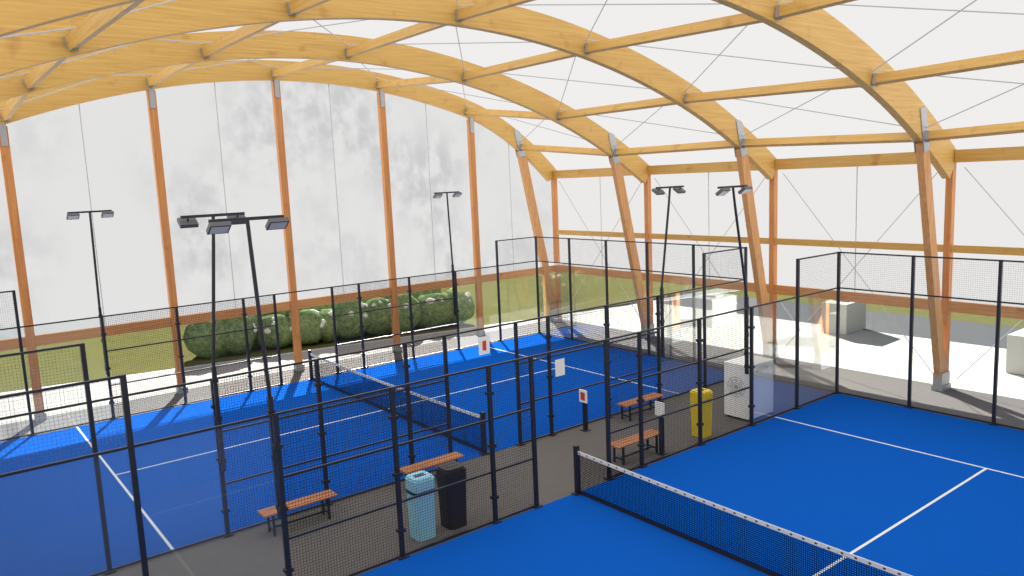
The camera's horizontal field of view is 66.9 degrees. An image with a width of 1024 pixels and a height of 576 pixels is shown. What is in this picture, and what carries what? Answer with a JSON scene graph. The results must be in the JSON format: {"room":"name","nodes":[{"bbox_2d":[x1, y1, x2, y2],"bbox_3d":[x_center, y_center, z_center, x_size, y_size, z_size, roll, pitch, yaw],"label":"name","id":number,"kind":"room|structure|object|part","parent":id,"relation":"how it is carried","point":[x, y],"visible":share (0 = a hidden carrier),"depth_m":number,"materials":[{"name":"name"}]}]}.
{"room":"indoor padel courts","nodes":[
{"label":"indoor padel courts","id":0,"kind":"room"},
{"bbox_2d":[0,79,561,421],"bbox_3d":[-8.104,-2.303,26.311,25.600,10.618,0.300,-9,10,-37],"label":"wall","id":1,"kind":"structure","parent":0,"point":[356,174],"depth_m":25.76,"materials":[{"name":"white fabric"}]},
{"bbox_2d":[0,320,1023,575],"bbox_3d":[0.461,4.267,16.276,25.950,0.300,27.918,-9,10,-37],"label":"floor","id":2,"kind":"structure","parent":0,"point":[254,551],"depth_m":18.14,"materials":[{"name":"concrete"}]},
{"bbox_2d":[0,60,558,321],"bbox_3d":[-8.116,-2.295,26.328,25.600,10.598,0.300,-9,10,-37],"label":"roof beam","id":3,"kind":"structure","parent":2,"relation":"on","point":[111,85],"depth_m":26.57,"materials":[{"name":"brown wood"}]},
{"bbox_2d":[257,489,336,536],"bbox_3d":[-4.057,4.297,14.762,1.450,0.450,0.348,-9,10,-37],"label":"bench","id":4,"kind":"object","parent":2,"relation":"on","point":[271,511],"visible":0.89,"depth_m":14.71,"materials":[{"name":"brown wood"}]},
{"bbox_2d":[0,30,654,337],"bbox_3d":[-4.743,-1.782,22.048,25.600,10.496,0.300,-9,10,-37],"label":"roof beam","id":5,"kind":"structure","parent":2,"relation":"on","point":[147,54],"depth_m":21.47,"materials":[{"name":"brown wood"}]},
{"bbox_2d":[0,333,723,575],"bbox_3d":[-3.659,3.474,22.008,19.900,0.016,9.900,-9,10,-37],"label":"court","id":6,"kind":"object","parent":2,"relation":"on","point":[50,519],"visible":0.75,"depth_m":18.83,"materials":[{"name":"blue"}]},
{"bbox_2d":[0,236,746,575],"bbox_3d":[-3.744,1.503,21.729,20.170,4.000,10.170,-9,10,-37],"label":"fence","id":7,"kind":"object","parent":6,"relation":"on","point":[483,342],"visible":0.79,"depth_m":20.02,"materials":[{"name":"black metal"}]},
{"bbox_2d":[66,210,113,374],"bbox_3d":[-11.643,0.166,21.885,1.160,4.675,0.222,-9,10,-37],"label":"floodlight pole","id":8,"kind":"object","parent":7,"relation":"attached to","point":[105,213],"visible":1,"depth_m":21.75,"materials":[{"name":"black metal"}]},
{"bbox_2d":[177,212,245,471],"bbox_3d":[-5.197,1.002,14.022,1.160,4.675,0.222,-9,10,-37],"label":"floodlight pole","id":9,"kind":"object","parent":7,"relation":"attached to","point":[187,221],"visible":0.93,"depth_m":13.85,"materials":[{"name":"black metal"}]},
{"bbox_2d":[433,191,461,315],"bbox_3d":[-2.297,-1.255,29.080,1.160,4.675,0.222,-9,10,-37],"label":"floodlight pole","id":10,"kind":"object","parent":7,"relation":"attached to","point":[456,193],"visible":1,"depth_m":29.01,"materials":[{"name":"black metal"}]},
{"bbox_3d":[0.279,1.647,18.455,2.570,1.350,0.022,-9,10,-37],"label":"number plate panel","id":11,"kind":"part","parent":7,"relation":"part of","materials":[{"name":"white plastic"}]},
{"bbox_2d":[651,185,685,356],"bbox_3d":[4.362,-0.452,21.380,1.160,4.675,0.222,-9,10,-37],"label":"floodlight pole","id":12,"kind":"object","parent":7,"relation":"attached to","point":[678,189],"visible":0.97,"depth_m":21.13,"materials":[{"name":"black metal"}]},
{"bbox_2d":[308,350,489,454],"bbox_3d":[-3.680,2.970,21.936,0.220,1.006,9.950,-9,10,-37],"label":"net","id":13,"kind":"object","parent":6,"relation":"on","point":[310,355],"visible":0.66,"depth_m":20.68,"materials":[{"name":"black fabric"}]},
{"bbox_2d":[0,0,778,359],"bbox_3d":[-1.372,-1.320,17.760,25.600,10.496,0.300,-9,10,-37],"label":"roof beam","id":14,"kind":"structure","parent":2,"relation":"on","point":[177,17],"depth_m":16.90,"materials":[{"name":"brown wood"}]},
{"bbox_2d":[0,0,1023,178],"bbox_3d":[0.481,-3.987,15.436,24.720,4.502,27.176,-9,10,-37],"label":"beam","id":15,"kind":"structure","parent":14,"relation":"attached to","point":[96,22],"depth_m":19.80,"materials":[{"name":"brown wood"}]},
{"bbox_2d":[405,471,435,541],"bbox_3d":[-1.642,3.941,14.031,0.437,1.154,0.437,-9,10,-37],"label":"trash bin","id":16,"kind":"object","parent":2,"relation":"on","point":[420,508],"visible":0.67,"depth_m":13.88,"materials":[{"name":"blue plastic"}]},
{"bbox_2d":[400,452,463,476],"bbox_3d":[-1.709,3.937,16.594,1.450,0.450,0.348,-9,10,-37],"label":"bench","id":17,"kind":"object","parent":2,"relation":"on","point":[451,453],"visible":0.48,"depth_m":16.51,"materials":[{"name":"brown wood"}]},
{"bbox_2d":[436,461,466,529],"bbox_3d":[-1.113,3.859,14.450,0.458,1.154,0.458,-9,10,-37],"label":"trash bin","id":18,"kind":"object","parent":2,"relation":"on","point":[455,473],"visible":0.66,"depth_m":14.29,"materials":[{"name":"black plastic"}]},
{"bbox_2d":[0,0,955,391],"bbox_3d":[1.999,-0.859,13.472,25.600,10.496,0.300,-9,10,-37],"label":"roof beam","id":19,"kind":"structure","parent":2,"relation":"on","point":[818,31],"depth_m":17.60,"materials":[{"name":"brown wood"}]},
{"bbox_2d":[579,389,590,431],"bbox_3d":[1.844,3.066,19.485,0.200,1.060,0.260,-9,10,-37],"label":"sign post","id":20,"kind":"object","parent":2,"relation":"on","point":[582,393],"visible":1,"depth_m":19.46,"materials":[{"name":"black metal"}]},
{"bbox_2d":[611,429,658,464],"bbox_3d":[2.800,3.611,17.525,1.450,0.450,0.348,-9,10,-37],"label":"bench","id":21,"kind":"object","parent":2,"relation":"on","point":[626,440],"visible":0.7,"depth_m":17.42,"materials":[{"name":"brown wood"}]},
{"bbox_2d":[616,393,663,420],"bbox_3d":[3.405,3.159,20.531,1.450,0.450,0.348,-9,10,-37],"label":"bench","id":22,"kind":"object","parent":2,"relation":"on","point":[652,394],"visible":0.66,"depth_m":20.40,"materials":[{"name":"brown wood"}]},
{"bbox_2d":[655,401,666,455],"bbox_3d":[3.405,3.178,17.610,0.200,1.230,0.260,-9,10,-37],"label":"sign post","id":23,"kind":"object","parent":2,"relation":"on","point":[657,409],"visible":0.73,"depth_m":17.58,"materials":[{"name":"black metal"}]},
{"bbox_2d":[358,394,1023,575],"bbox_3d":[4.347,4.570,11.824,19.900,0.016,9.900,-9,10,-37],"label":"court","id":24,"kind":"object","parent":2,"relation":"on","point":[914,492],"visible":1,"depth_m":14.51,"materials":[{"name":"blue"}]},
{"bbox_2d":[0,251,1023,575],"bbox_3d":[4.262,2.600,11.545,20.170,4.000,10.170,-9,10,-37],"label":"fence","id":25,"kind":"object","parent":24,"relation":"on","point":[283,508],"visible":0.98,"depth_m":14.23,"materials":[{"name":"black metal"}]},
{"bbox_2d":[206,215,289,519],"bbox_3d":[-3.748,1.280,11.617,1.160,4.675,0.222,-9,10,-37],"label":"floodlight pole","id":26,"kind":"object","parent":25,"relation":"attached to","point":[215,226],"visible":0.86,"depth_m":11.52,"materials":[{"name":"black metal"}]},
{"bbox_2d":[715,185,752,373],"bbox_3d":[5.351,-0.104,18.620,1.170,4.675,0.222,-9,10,-37],"label":"floodlight pole","id":27,"kind":"object","parent":25,"relation":"attached to","point":[724,190],"visible":0.94,"depth_m":18.68,"materials":[{"name":"black metal"}]},
{"bbox_2d":[571,445,911,575],"bbox_3d":[4.325,4.067,11.753,0.220,1.006,9.950,-9,10,-37],"label":"net","id":28,"kind":"object","parent":24,"relation":"on","point":[576,451],"visible":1,"depth_m":13.03,"materials":[{"name":"black fabric"}]},
{"bbox_2d":[690,388,712,437],"bbox_3d":[4.589,3.017,18.766,0.437,1.124,0.437,-9,10,-37],"label":"trash bin","id":29,"kind":"object","parent":2,"relation":"on","point":[704,432],"visible":0.52,"depth_m":18.63,"materials":[{"name":"yellow plastic"}]},
{"bbox_2d":[724,356,772,420],"bbox_3d":[6.155,2.590,20.138,1.091,1.450,0.787,-9,10,-37],"label":"air conditioning unit","id":30,"kind":"object","parent":2,"relation":"on","point":[763,370],"visible":0.68,"depth_m":19.85,"materials":[{"name":"white metal"}]},
{"bbox_2d":[185,0,1023,169],"bbox_3d":[0.170,-4.407,15.146,25.600,4.053,27.668,-9,10,-37],"label":"ceiling","id":31,"kind":"structure","parent":0,"point":[966,35],"depth_m":20.45,"materials":[{"name":"white fabric"}]},
{"bbox_2d":[556,160,1023,378],"bbox_3d":[10.375,-0.714,23.566,0.290,6.668,27.668,-9,10,-37],"label":"wall","id":32,"kind":"structure","parent":0,"point":[979,210],"depth_m":24.23,"materials":[{"name":"fabric"}]},
{"label":"outside","id":33,"kind":"structure","parent":0,"visible":0},
{"bbox_2d":[0,272,1023,424],"bbox_3d":[0.764,0.927,40.529,210.000,0.490,190.000,-9,10,-37],"label":"ground","id":34,"kind":"structure","parent":33,"point":[880,348],"depth_m":30.28,"materials":[{"name":"white concrete"}]},
{"bbox_2d":[182,288,474,358],"bbox_3d":[-7.814,0.885,33.560,12.235,2.852,4.694,-7,9,-27],"label":"hedge","id":35,"kind":"object","parent":34,"relation":"on","point":[316,323],"visible":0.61,"depth_m":31.73,"materials":[{"name":"green plant"}]},
{"bbox_2d":[821,300,865,334],"bbox_3d":[12.834,1.030,29.987,1.600,1.210,1.000,-9,11,-40],"label":"concrete block","id":36,"kind":"object","parent":34,"relation":"on","point":[852,314],"visible":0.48,"depth_m":29.55,"materials":[{"name":"grey concrete"}]},
{"bbox_2d":[1005,328,1023,374],"bbox_3d":[15.664,1.872,23.174,1.600,1.210,1.000,-9,10,-37],"label":"concrete block","id":37,"kind":"object","parent":34,"relation":"on","point":[1014,352],"visible":1,"depth_m":22.91,"materials":[{"name":"grey concrete"}]}
]}

